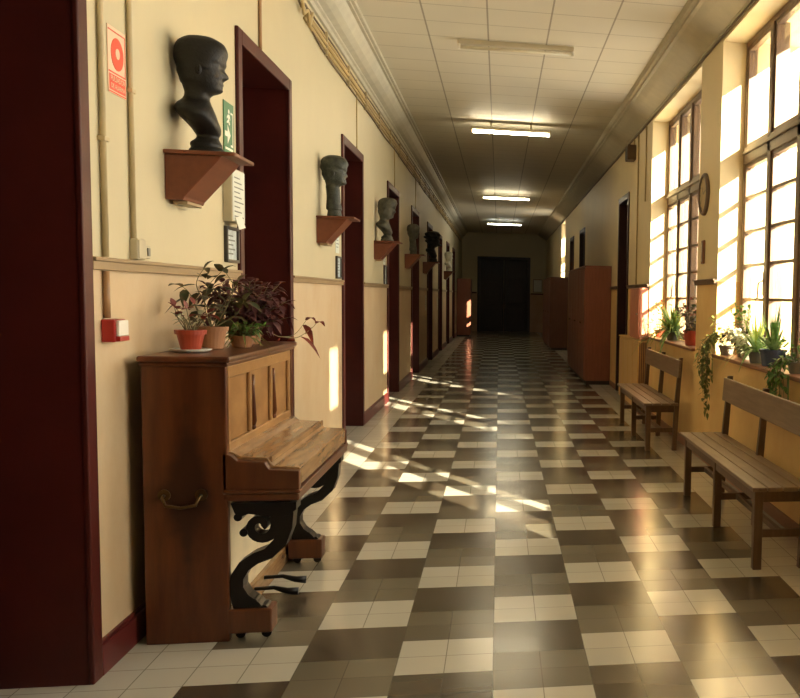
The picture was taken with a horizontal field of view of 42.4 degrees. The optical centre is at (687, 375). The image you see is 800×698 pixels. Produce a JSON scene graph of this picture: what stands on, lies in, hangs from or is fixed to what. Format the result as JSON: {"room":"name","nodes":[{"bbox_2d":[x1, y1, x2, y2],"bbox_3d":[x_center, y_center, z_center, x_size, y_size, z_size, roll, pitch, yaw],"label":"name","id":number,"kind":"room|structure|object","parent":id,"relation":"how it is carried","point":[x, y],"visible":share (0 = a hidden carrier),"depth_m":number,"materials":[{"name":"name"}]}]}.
{"room":"school corridor","nodes":[
{"label":"school corridor","id":0,"kind":"room"},
{"bbox_2d":[86,0,461,637],"bbox_3d":[-5.480,-2.122,18.429,0.500,4.200,46.500,0,5,-11],"label":"wall","id":1,"kind":"structure","parent":0,"point":[323,106],"depth_m":4.98,"materials":[{"name":"beige paint"}]},
{"bbox_2d":[0,0,102,688],"bbox_3d":[-2.372,-0.289,2.889,0.442,3.140,1.630,0,5,-11],"label":"door","id":2,"kind":"structure","parent":1,"relation":"in","point":[51,608],"depth_m":3.64,"materials":[{"name":"red paint"}]},
{"bbox_2d":[96,0,109,256],"bbox_3d":[-2.317,-1.583,3.770,0.030,2.218,0.048,0,5,-11],"label":"conduit pipe","id":3,"kind":"object","parent":1,"relation":"attached to","point":[103,139],"visible":1,"depth_m":3.81,"materials":[{"name":"beige plastic"}]},
{"bbox_2d":[102,271,110,317],"bbox_3d":[-2.348,-0.326,3.869,0.026,0.190,0.026,0,5,-11],"label":"conduit pipe","id":4,"kind":"object","parent":1,"relation":"attached to","point":[106,274],"visible":1,"depth_m":3.86,"materials":[{"name":"beige plastic"}]},
{"bbox_2d":[101,319,128,341],"bbox_3d":[-2.337,-0.183,3.912,0.068,0.092,0.120,0,5,-11],"label":"fire alarm","id":5,"kind":"object","parent":1,"relation":"attached to","point":[112,330],"visible":1,"depth_m":3.86,"materials":[{"name":"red plastic"}]},
{"bbox_2d":[106,23,125,99],"bbox_3d":[-2.371,-1.298,3.977,0.006,0.270,0.190,0,5,-11],"label":"sign","id":6,"kind":"object","parent":1,"relation":"attached to","point":[116,57],"visible":1,"depth_m":3.97,"materials":[{"name":"red plastic"}]},
{"bbox_2d":[126,0,136,237],"bbox_3d":[-2.377,-1.654,4.069,0.028,2.125,0.046,0,5,-11],"label":"conduit pipe","id":7,"kind":"object","parent":1,"relation":"attached to","point":[130,90],"visible":1,"depth_m":4.11,"materials":[{"name":"beige plastic"}]},
{"bbox_2d":[130,238,145,259],"bbox_3d":[-2.403,-0.551,4.185,0.038,0.092,0.090,0,5,-11],"label":"junction box","id":8,"kind":"object","parent":1,"relation":"attached to","point":[137,246],"visible":1,"depth_m":4.15,"materials":[{"name":"beige plastic"}]},
{"bbox_2d":[146,245,150,258],"bbox_3d":[-2.441,-0.557,4.325,0.018,0.060,0.060,0,5,-11],"label":"light switch","id":9,"kind":"object","parent":1,"relation":"attached to","point":[148,250],"visible":0.77,"depth_m":4.32,"materials":[{"name":"beige plastic"}]},
{"bbox_2d":[163,149,253,207],"bbox_3d":[-2.369,-0.962,4.755,0.320,0.252,0.370,0,5,-11],"label":"bracket","id":10,"kind":"object","parent":1,"relation":"attached to","point":[192,177],"visible":1,"depth_m":4.59,"materials":[{"name":"orange wood"}]},
{"bbox_2d":[173,35,228,151],"bbox_3d":[-2.393,-1.373,4.710,0.241,0.571,0.271,-1,5,-24],"label":"statue","id":11,"kind":"object","parent":10,"relation":"on","point":[200,61],"visible":0.94,"depth_m":4.63,"materials":[{"name":"black stone"}]},
{"bbox_2d":[223,99,233,151],"bbox_3d":[-2.694,-1.445,5.617,0.005,0.300,0.210,0,5,-11],"label":"exit sign","id":12,"kind":"object","parent":1,"relation":"attached to","point":[228,116],"visible":0.94,"depth_m":5.61,"materials":[{"name":"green plastic"}]},
{"bbox_2d":[224,225,239,262],"bbox_3d":[-2.705,-0.773,5.681,0.022,0.210,0.260,0,5,-11],"label":"framed notice","id":13,"kind":"object","parent":1,"relation":"attached to","point":[231,234],"visible":0.96,"depth_m":5.68,"materials":[{"name":"grey paper"}]},
{"bbox_2d":[228,229,236,259],"bbox_3d":[-2.712,-0.773,5.680,0.008,0.174,0.224,0,5,-11],"label":"print","id":14,"kind":"object","parent":13,"relation":"attached to","point":[232,233],"depth_m":5.70},
{"bbox_2d":[223,170,245,229],"bbox_3d":[-2.672,-1.035,5.666,0.076,0.355,0.280,0,5,-11],"label":"paper notice","id":15,"kind":"object","parent":1,"relation":"attached to","point":[234,186],"visible":0.9,"depth_m":5.59,"materials":[{"name":"paper"}]},
{"bbox_2d":[258,0,261,49],"bbox_3d":[-2.808,-2.524,6.282,0.028,0.760,0.046,0,5,-11],"label":"conduit pipe","id":16,"kind":"object","parent":1,"relation":"attached to","point":[259,1],"visible":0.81,"depth_m":6.29,"materials":[{"name":"beige plastic"}]},
{"bbox_2d":[235,25,294,415],"bbox_3d":[-3.095,-0.596,6.560,0.442,3.140,1.520,0,5,-11],"label":"door","id":17,"kind":"structure","parent":1,"relation":"in","point":[263,92],"depth_m":7.16,"materials":[{"name":"red paint"}]},
{"bbox_2d":[93,256,456,291],"bbox_3d":[-5.186,-1.655,18.270,0.042,0.052,46.000,0,5,-11],"label":"trim","id":18,"kind":"structure","parent":1,"relation":"attached to","point":[99,263],"depth_m":4.66,"materials":[{"name":"beige wood"}]},
{"bbox_2d":[102,332,456,675],"bbox_3d":[-5.229,-0.076,18.394,0.032,0.140,46.000,0,5,-11],"label":"baseboard","id":19,"kind":"structure","parent":1,"relation":"attached to","point":[122,638],"depth_m":4.15,"materials":[{"name":"red paint"}]},
{"bbox_2d":[335,237,338,252],"bbox_3d":[-3.447,-1.322,9.416,0.005,0.240,0.220,0,5,-11],"label":"paper notice","id":20,"kind":"object","parent":1,"relation":"attached to","point":[337,239],"visible":0.64,"depth_m":9.41,"materials":[{"name":"grey paper"}]},
{"bbox_2d":[316,215,359,245],"bbox_3d":[-3.114,-1.279,8.540,0.320,0.252,0.370,0,5,-11],"label":"bracket","id":21,"kind":"object","parent":1,"relation":"attached to","point":[328,228],"visible":1,"depth_m":8.37,"materials":[{"name":"orange wood"}]},
{"bbox_2d":[320,155,347,215],"bbox_3d":[-3.138,-1.676,8.499,0.243,0.543,0.216,0,5,-18],"label":"statue","id":22,"kind":"object","parent":21,"relation":"on","point":[333,167],"visible":0.98,"depth_m":8.44,"materials":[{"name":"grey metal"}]},
{"bbox_2d":[335,256,341,278],"bbox_3d":[-3.449,-1.064,9.458,0.022,0.220,0.260,0,5,-11],"label":"framed notice","id":23,"kind":"object","parent":1,"relation":"attached to","point":[338,260],"visible":1,"depth_m":9.46,"materials":[{"name":"grey paper"}]},
{"bbox_2d":[338,258,339,276],"bbox_3d":[-3.456,-1.064,9.457,0.008,0.184,0.224,0,5,-11],"label":"print","id":24,"kind":"object","parent":23,"relation":"attached to","point":[338,258],"depth_m":9.49},
{"bbox_2d":[341,134,364,428],"bbox_3d":[-3.852,-0.918,10.403,0.442,3.140,1.500,0,5,-11],"label":"door","id":25,"kind":"structure","parent":1,"relation":"in","point":[352,193],"depth_m":11.06,"materials":[{"name":"red paint"}]},
{"bbox_2d":[356,79,357,148],"bbox_3d":[-3.663,-2.885,10.593,0.012,0.760,0.012,0,5,-11],"label":"conduit pipe","id":26,"kind":"object","parent":1,"relation":"attached to","point":[356,79],"visible":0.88,"depth_m":10.60,"materials":[{"name":"beige plastic"}]},
{"bbox_2d":[298,0,461,241],"bbox_3d":[-6.160,-4.220,23.354,0.038,0.216,32.743,0,5,-11],"label":"cable bundle","id":27,"kind":"object","parent":1,"relation":"attached to","point":[322,39],"visible":0.99,"depth_m":10.98,"materials":[{"name":"beige plastic"}]},
{"bbox_2d":[300,0,313,26],"bbox_3d":[-3.027,-2.910,7.548,0.044,0.184,0.853,0,5,-11],"label":"cable loop","id":28,"kind":"object","parent":27,"relation":"hanging from","point":[304,11],"visible":1,"depth_m":7.68,"materials":[{"name":"beige plastic"}]},
{"bbox_2d":[383,265,386,283],"bbox_3d":[-4.210,-1.387,13.321,0.022,0.280,0.260,0,5,-11],"label":"framed notice","id":29,"kind":"object","parent":1,"relation":"attached to","point":[384,266],"visible":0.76,"depth_m":13.20,"materials":[{"name":"grey"}]},
{"bbox_2d":[306,0,468,237],"bbox_3d":[-5.007,-4.056,18.105,0.270,0.269,46.000,0,5,-11],"label":"trim","id":30,"kind":"structure","parent":1,"relation":"attached to","point":[344,21],"depth_m":11.39,"materials":[{"name":"grey paint"}]},
{"bbox_2d":[374,240,402,260],"bbox_3d":[-3.867,-1.599,12.363,0.320,0.252,0.370,0,5,-11],"label":"bracket","id":31,"kind":"object","parent":1,"relation":"attached to","point":[382,249],"visible":1,"depth_m":12.19,"materials":[{"name":"orange wood"}]},
{"bbox_2d":[376,198,396,240],"bbox_3d":[-3.878,-2.004,12.327,0.264,0.560,0.297,0,5,-11],"label":"statue","id":32,"kind":"object","parent":31,"relation":"on","point":[386,207],"visible":0.98,"depth_m":12.25,"materials":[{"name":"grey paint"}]},
{"bbox_2d":[387,180,398,393],"bbox_3d":[-4.626,-1.247,14.335,0.442,3.140,1.540,0,5,-11],"label":"door","id":33,"kind":"structure","parent":1,"relation":"in","point":[392,192],"depth_m":15.02,"materials":[{"name":"red paint"}]},
{"bbox_2d":[394,139,394,186],"bbox_3d":[-4.414,-3.204,14.407,0.012,0.760,0.012,0,5,-11],"label":"conduit pipe","id":34,"kind":"object","parent":1,"relation":"attached to","point":[394,139],"visible":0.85,"depth_m":14.41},
{"bbox_2d":[411,205,418,378],"bbox_3d":[-5.361,-1.559,18.065,0.442,3.140,1.570,0,5,-11],"label":"door","id":35,"kind":"structure","parent":1,"relation":"in","point":[414,213],"depth_m":18.77,"materials":[{"name":"red paint"}]},
{"bbox_2d":[405,254,425,268],"bbox_3d":[-4.647,-1.930,16.323,0.320,0.252,0.370,0,5,-11],"label":"bracket","id":36,"kind":"object","parent":1,"relation":"attached to","point":[410,259],"visible":1,"depth_m":16.15,"materials":[{"name":"orange wood"}]},
{"bbox_2d":[407,224,419,253],"bbox_3d":[-4.673,-2.313,16.286,0.214,0.515,0.195,0,5,-11],"label":"statue","id":37,"kind":"object","parent":36,"relation":"on","point":[412,229],"visible":0.96,"depth_m":16.23,"materials":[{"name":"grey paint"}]},
{"bbox_2d":[415,168,415,208],"bbox_3d":[-5.126,-3.507,18.025,0.012,0.760,0.012,0,5,-11],"label":"conduit pipe","id":38,"kind":"object","parent":1,"relation":"attached to","point":[415,168],"visible":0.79,"depth_m":18.03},
{"bbox_2d":[427,222,432,359],"bbox_3d":[-6.107,-1.876,21.854,0.442,3.140,1.520,0,5,-11],"label":"door","id":39,"kind":"structure","parent":1,"relation":"in","point":[429,226],"depth_m":22.56,"materials":[{"name":"red paint"}]},
{"bbox_2d":[423,262,439,273],"bbox_3d":[-5.398,-2.249,20.137,0.320,0.252,0.370,0,5,-11],"label":"bracket","id":40,"kind":"object","parent":1,"relation":"attached to","point":[427,266],"visible":1,"depth_m":19.96,"materials":[{"name":"orange wood"}]},
{"bbox_2d":[424,231,441,261],"bbox_3d":[-5.359,-2.699,20.110,0.380,0.649,0.352,0,5,-17],"label":"statue","id":41,"kind":"object","parent":40,"relation":"on","point":[432,237],"visible":1,"depth_m":20.00,"materials":[{"name":"black stone"}]},
{"bbox_2d":[438,233,441,350],"bbox_3d":[-6.858,-2.195,25.668,0.442,3.140,1.520,0,5,-11],"label":"door","id":42,"kind":"structure","parent":1,"relation":"in","point":[440,238],"depth_m":26.33,"materials":[{"name":"red paint"}]},
{"bbox_2d":[446,241,449,343],"bbox_3d":[-7.609,-2.514,29.482,0.442,3.140,1.520,0,5,-11],"label":"door","id":43,"kind":"structure","parent":1,"relation":"in","point":[447,243],"depth_m":30.16,"materials":[{"name":"red paint"}]},
{"bbox_2d":[444,271,455,279],"bbox_3d":[-6.881,-2.879,27.667,0.320,0.252,0.370,0,5,-11],"label":"bracket","id":44,"kind":"object","parent":1,"relation":"attached to","point":[447,274],"visible":1,"depth_m":27.49,"materials":[{"name":"orange wood"}]},
{"bbox_2d":[444,252,452,270],"bbox_3d":[-6.906,-3.284,27.625,0.241,0.560,0.317,0,5,-17],"label":"statue","id":45,"kind":"object","parent":44,"relation":"on","point":[448,255],"visible":1,"depth_m":27.55,"materials":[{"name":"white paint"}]},
{"bbox_2d":[452,247,454,337],"bbox_3d":[-8.341,-2.825,33.197,0.442,3.140,1.520,0,5,-11],"label":"door","id":46,"kind":"structure","parent":1,"relation":"in","point":[453,249],"depth_m":33.83,"materials":[{"name":"red paint"}]},
{"bbox_2d":[0,331,799,697],"bbox_3d":[-3.412,0.048,19.018,4.720,0.120,46.900,0,5,-11],"label":"floor","id":47,"kind":"structure","parent":0,"point":[496,528],"depth_m":5.42,"materials":[{"name":"tile"}]},
{"bbox_2d":[136,341,347,644],"bbox_3d":[-2.178,0.497,4.869,0.653,1.271,1.445,0,5,-11],"label":"upright piano","id":48,"kind":"object","parent":47,"relation":"on","point":[228,464],"visible":1,"depth_m":4.22,"materials":[{"name":"brown wood"}]},
{"bbox_2d":[169,348,211,352],"bbox_3d":[-2.278,-0.114,4.389,0.180,0.017,0.180,0,5,-11],"label":"saucer","id":49,"kind":"object","parent":48,"relation":"on","point":[178,350],"visible":0.88,"depth_m":4.33,"materials":[{"name":"white ceramic"}]},
{"bbox_2d":[168,297,220,349],"bbox_3d":[-2.267,-0.237,4.379,0.206,0.244,0.198,0,5,-11],"label":"potted plant","id":50,"kind":"object","parent":49,"relation":"on","point":[191,338],"visible":1,"depth_m":4.36,"materials":[{"name":"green plant"}]},
{"bbox_2d":[165,261,261,349],"bbox_3d":[-2.310,-0.340,4.644,0.415,0.426,0.283,-2,6,-38],"label":"potted plant","id":51,"kind":"object","parent":48,"relation":"on","point":[215,337],"visible":0.88,"depth_m":4.62,"materials":[{"name":"green plant"}]},
{"bbox_2d":[214,319,271,357],"bbox_3d":[-2.248,-0.190,4.856,0.302,0.199,0.267,0,5,-11],"label":"potted plant","id":52,"kind":"object","parent":48,"relation":"on","point":[243,338],"visible":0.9,"depth_m":4.81,"materials":[{"name":"green plant"}]},
{"bbox_2d":[195,277,324,357],"bbox_3d":[-2.370,-0.297,5.339,0.536,0.493,0.876,0,5,-11],"label":"potted plant","id":53,"kind":"object","parent":48,"relation":"on","point":[251,315],"visible":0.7,"depth_m":5.07,"materials":[{"name":"purple plant"}]},
{"bbox_2d":[457,278,471,336],"bbox_3d":[-8.448,-2.573,36.265,0.525,2.150,1.420,0,5,-11],"label":"tall cabinet","id":54,"kind":"object","parent":47,"relation":"on","point":[464,286],"visible":0.99,"depth_m":35.59,"materials":[{"name":"red wood"}]},
{"bbox_2d":[542,279,545,343],"bbox_3d":[-4.523,-2.108,31.702,0.547,2.130,1.512,0,5,-11],"label":"tall cabinet","id":55,"kind":"object","parent":47,"relation":"on","point":[543,338],"visible":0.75,"depth_m":31.64,"materials":[{"name":"brown wood"}]},
{"bbox_2d":[545,278,548,346],"bbox_3d":[-4.224,-1.982,30.187,0.547,2.130,1.512,0,5,-11],"label":"tall cabinet","id":56,"kind":"object","parent":47,"relation":"on","point":[546,279],"visible":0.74,"depth_m":29.98,"materials":[{"name":"brown wood"}]},
{"bbox_2d":[547,277,567,349],"bbox_3d":[-3.926,-1.855,28.671,0.547,2.130,1.512,0,5,-11],"label":"tall cabinet","id":57,"kind":"object","parent":47,"relation":"on","point":[557,300],"visible":1,"depth_m":27.96,"materials":[{"name":"brown wood"}]},
{"bbox_2d":[567,270,573,371],"bbox_3d":[-2.291,-1.169,20.475,0.507,2.130,1.362,0,5,-11],"label":"tall cabinet","id":58,"kind":"object","parent":47,"relation":"on","point":[570,282],"visible":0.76,"depth_m":20.37,"materials":[{"name":"red wood"}]},
{"bbox_2d":[572,268,579,377],"bbox_3d":[-2.027,-1.057,19.136,0.507,2.130,1.362,0,5,-11],"label":"tall cabinet","id":59,"kind":"object","parent":47,"relation":"on","point":[576,271],"visible":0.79,"depth_m":19.03,"materials":[{"name":"red wood"}]},
{"bbox_2d":[577,265,611,384],"bbox_3d":[-1.764,-0.945,17.796,0.507,2.130,1.362,0,5,-11],"label":"tall cabinet","id":60,"kind":"object","parent":47,"relation":"on","point":[594,291],"visible":1,"depth_m":17.16,"materials":[{"name":"red wood"}]},
{"bbox_2d":[618,335,646,414],"bbox_3d":[-0.820,-0.048,13.901,0.131,1.000,2.065,0,5,-11],"label":"radiator cover","id":61,"kind":"object","parent":47,"relation":"on","point":[632,365],"visible":0.74,"depth_m":13.50,"materials":[{"name":"beige wood"}]},
{"bbox_2d":[617,347,682,450],"bbox_3d":[-0.468,0.213,10.934,0.406,0.965,2.290,0,5,-11],"label":"wooden bench","id":62,"kind":"object","parent":47,"relation":"on","point":[643,396],"visible":1,"depth_m":10.54,"materials":[{"name":"brown wood"}]},
{"bbox_2d":[680,376,799,569],"bbox_3d":[0.351,0.571,6.646,0.406,0.965,2.290,0,5,-11],"label":"wooden bench","id":63,"kind":"object","parent":47,"relation":"on","point":[759,479],"visible":1,"depth_m":6.45,"materials":[{"name":"brown wood"}]},
{"bbox_2d":[462,232,545,331],"bbox_3d":[-7.815,-3.986,41.334,4.770,4.200,0.500,0,5,-11],"label":"wall","id":64,"kind":"structure","parent":0,"point":[474,244],"depth_m":40.99,"materials":[{"name":"paint"}]},
{"bbox_2d":[477,256,529,331],"bbox_3d":[-7.942,-3.484,41.289,2.230,3.200,0.420,0,5,-11],"label":"door","id":65,"kind":"structure","parent":64,"relation":"in","point":[503,283],"depth_m":41.27,"materials":[{"name":"brown wood"}]},
{"bbox_2d":[533,279,541,292],"bbox_3d":[-6.486,-3.854,41.338,0.400,0.560,0.025,0,5,-11],"label":"notice board","id":66,"kind":"object","parent":64,"relation":"attached to","point":[537,283],"visible":1,"depth_m":41.32,"materials":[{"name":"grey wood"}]},
{"bbox_2d":[356,0,687,234],"bbox_3d":[-3.309,-4.257,18.678,4.720,0.120,46.900,0,5,-11],"label":"ceiling","id":67,"kind":"structure","parent":0,"point":[447,90],"depth_m":11.85,"materials":[{"name":"white tile"}]},
{"bbox_2d":[487,220,521,225],"bbox_3d":[-6.508,-5.400,33.956,1.200,0.158,0.070,0,5,-11],"label":"ceiling lamp","id":68,"kind":"object","parent":67,"relation":"attached to","point":[499,223],"visible":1,"depth_m":33.93,"materials":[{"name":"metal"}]},
{"bbox_2d":[483,193,529,200],"bbox_3d":[-4.717,-4.640,24.862,1.200,0.158,0.070,0,5,-11],"label":"ceiling lamp","id":69,"kind":"object","parent":67,"relation":"attached to","point":[494,195],"visible":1,"depth_m":24.84,"materials":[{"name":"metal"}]},
{"bbox_2d":[471,121,550,136],"bbox_3d":[-2.705,-3.770,14.645,1.200,0.188,0.070,0,5,-11],"label":"ceiling lamp","id":70,"kind":"object","parent":67,"relation":"attached to","point":[474,129],"visible":1,"depth_m":14.62,"materials":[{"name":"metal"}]},
{"bbox_2d":[458,38,573,57],"bbox_3d":[-1.799,-3.430,10.045,1.200,0.098,0.070,0,5,-11],"label":"ceiling lamp","id":71,"kind":"object","parent":67,"relation":"attached to","point":[491,45],"visible":1,"depth_m":10.02,"materials":[{"name":"metal"}]},
{"bbox_2d":[546,0,799,523],"bbox_3d":[-1.404,-2.088,19.235,0.730,4.200,46.500,0,5,-11],"label":"wall","id":72,"kind":"structure","parent":0,"point":[721,77],"depth_m":9.41,"materials":[{"name":"paint"}]},
{"bbox_2d":[570,236,573,269],"bbox_3d":[-3.062,-2.214,26.618,0.382,3.210,1.320,0,5,-11],"label":"door","id":73,"kind":"structure","parent":72,"relation":"in","point":[571,238],"depth_m":27.05,"materials":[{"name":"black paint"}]},
{"bbox_2d":[579,227,584,266],"bbox_3d":[-2.417,-1.940,23.343,0.382,3.210,1.420,0,5,-11],"label":"door","id":74,"kind":"structure","parent":72,"relation":"in","point":[582,231],"depth_m":23.83,"materials":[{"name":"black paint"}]},
{"bbox_2d":[615,192,629,390],"bbox_3d":[-0.890,-1.292,15.593,0.382,3.210,1.270,0,5,-11],"label":"door","id":75,"kind":"structure","parent":72,"relation":"in","point":[624,202],"depth_m":16.06,"materials":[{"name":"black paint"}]},
{"bbox_2d":[625,144,635,161],"bbox_3d":[-0.856,-3.309,14.280,0.136,0.220,0.260,0,5,-11],"label":"loudspeaker","id":76,"kind":"object","parent":72,"relation":"attached to","point":[630,150],"visible":1,"depth_m":14.16,"materials":[{"name":"brown wood"}]},
{"bbox_2d":[635,134,639,283],"bbox_3d":[-0.735,-2.415,13.919,0.020,2.180,0.020,0,5,-11],"label":"conduit pipe","id":77,"kind":"object","parent":72,"relation":"attached to","point":[639,134],"visible":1,"depth_m":13.92,"materials":[{"name":"beige plastic"}]},
{"bbox_2d":[630,288,647,339],"bbox_3d":[-0.695,-0.858,13.242,0.154,0.695,0.850,0,5,-11],"label":"upper cabinet","id":78,"kind":"object","parent":72,"relation":"attached to","point":[638,297],"visible":0.95,"depth_m":12.85,"materials":[{"name":"red paint"}]},
{"bbox_2d":[538,0,752,240],"bbox_3d":[-1.843,-4.037,18.729,0.360,0.254,46.000,0,5,-11],"label":"trim","id":79,"kind":"structure","parent":72,"relation":"attached to","point":[700,24],"depth_m":11.05,"materials":[{"name":"beige paint"}]},
{"bbox_2d":[644,126,646,200],"bbox_3d":[-0.577,-2.917,13.141,0.018,1.050,0.018,2,5,11],"label":"conduit pipe","id":80,"kind":"object","parent":72,"relation":"attached to","point":[646,126],"visible":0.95,"depth_m":13.13,"materials":[{"name":"beige plastic"}]},
{"bbox_2d":[552,0,756,233],"bbox_3d":[-1.922,-4.002,19.995,0.020,0.032,34.500,0,5,-11],"label":"cable","id":81,"kind":"object","parent":72,"relation":"attached to","point":[753,1],"visible":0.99,"depth_m":10.33,"materials":[{"name":"beige plastic"}]},
{"bbox_2d":[610,279,716,288],"bbox_3d":[-0.684,-1.264,13.596,0.052,0.050,18.340,0,5,-11],"label":"trim","id":82,"kind":"structure","parent":72,"relation":"attached to","point":[702,281],"depth_m":9.65,"materials":[{"name":"brown wood"}]},
{"bbox_2d":[646,90,701,350],"bbox_3d":[-0.041,-1.796,11.244,0.390,2.860,3.140,0,5,-11],"label":"window","id":83,"kind":"structure","parent":72,"relation":"in","point":[685,127],"depth_m":11.77,"materials":[{"name":"brown wood"}]},
{"bbox_2d":[650,299,665,336],"bbox_3d":[-0.405,-0.758,12.628,0.217,0.491,0.296,0,5,-11],"label":"potted plant","id":84,"kind":"object","parent":83,"relation":"on","point":[650,299],"visible":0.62,"depth_m":12.63,"materials":[{"name":"red plant"}]},
{"bbox_2d":[637,299,683,366],"bbox_3d":[-0.399,-0.521,11.552,0.612,0.836,0.985,0,5,-11],"label":"potted plant","id":85,"kind":"object","parent":83,"relation":"on","point":[671,330],"visible":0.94,"depth_m":11.48,"materials":[{"name":"green plant"}]},
{"bbox_2d":[670,297,695,345],"bbox_3d":[-0.034,-0.587,10.349,0.375,0.526,0.464,0,5,-11],"label":"potted plant","id":86,"kind":"object","parent":83,"relation":"on","point":[689,333],"visible":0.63,"depth_m":10.29,"materials":[{"name":"green plant"}]},
{"bbox_2d":[567,347,798,537],"bbox_3d":[-1.764,-0.023,19.081,0.022,0.090,46.000,0,5,-11],"label":"baseboard","id":87,"kind":"structure","parent":72,"relation":"attached to","point":[770,509],"depth_m":7.00,"materials":[{"name":"brown wood"}]},
{"bbox_2d":[700,240,704,263],"bbox_3d":[0.142,-1.210,9.406,0.034,0.230,0.110,0,5,-11],"label":"thermometer","id":88,"kind":"object","parent":72,"relation":"attached to","point":[702,260],"visible":1,"depth_m":9.38,"materials":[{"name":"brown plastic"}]},
{"bbox_2d":[698,173,709,215],"bbox_3d":[0.154,-1.768,9.362,0.035,0.410,0.410,0,5,-11],"label":"wall clock","id":89,"kind":"object","parent":72,"relation":"attached to","point":[704,184],"visible":1,"depth_m":9.31,"materials":[{"name":"brown wood"}]},
{"bbox_2d":[711,0,799,382],"bbox_3d":[0.768,-1.452,7.137,0.390,2.860,3.400,0,5,-11],"label":"window","id":90,"kind":"structure","parent":72,"relation":"in","point":[770,236],"depth_m":7.86,"materials":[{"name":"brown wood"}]},
{"bbox_2d":[693,316,733,419],"bbox_3d":[0.168,-0.074,8.923,0.252,0.970,0.761,-1,5,-26],"label":"trailing vine","id":91,"kind":"object","parent":90,"relation":"on","point":[705,349],"visible":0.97,"depth_m":8.77,"materials":[{"name":"plant"}]},
{"bbox_2d":[718,345,733,355],"bbox_3d":[0.349,-0.226,8.661,0.156,0.090,0.156,0,5,-11],"label":"pot","id":92,"kind":"object","parent":90,"relation":"on","point":[722,347],"depth_m":8.61,"materials":[{"name":"grey ceramic"}]},
{"bbox_2d":[719,302,751,357],"bbox_3d":[0.414,-0.396,8.350,0.302,0.481,0.370,0,5,-11],"label":"potted plant","id":93,"kind":"object","parent":90,"relation":"on","point":[739,319],"visible":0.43,"depth_m":8.32,"materials":[{"name":"green plant"}]},
{"bbox_2d":[723,328,763,359],"bbox_3d":[0.435,-0.270,8.032,0.327,0.282,0.515,0,5,-11],"label":"potted plant","id":94,"kind":"object","parent":90,"relation":"on","point":[738,337],"visible":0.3,"depth_m":8.00,"materials":[{"name":"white plant"}]},
{"bbox_2d":[721,313,767,372],"bbox_3d":[0.463,-0.266,7.629,0.428,0.528,0.663,0,5,-11],"label":"potted plant","id":95,"kind":"object","parent":90,"relation":"on","point":[753,352],"visible":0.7,"depth_m":7.63,"materials":[{"name":"green plant"}]},
{"bbox_2d":[754,307,787,366],"bbox_3d":[0.623,-0.309,7.337,0.283,0.478,0.444,0,5,-11],"label":"potted plant","id":96,"kind":"object","parent":90,"relation":"on","point":[772,350],"visible":0.93,"depth_m":7.28,"materials":[{"name":"green plant"}]},
{"bbox_2d":[763,338,799,399],"bbox_3d":[0.708,0.017,6.656,0.310,0.558,0.466,0,5,-11],"label":"trailing vine","id":97,"kind":"object","parent":90,"relation":"on","point":[793,365],"visible":0.83,"depth_m":6.60,"materials":[{"name":"plant"}]},
{"bbox_2d":[787,361,799,373],"bbox_3d":[0.758,-0.051,6.639,0.156,0.080,0.156,0,5,-11],"label":"pot","id":98,"kind":"object","parent":90,"relation":"on","point":[793,366],"depth_m":6.58,"materials":[{"name":"grey ceramic"}]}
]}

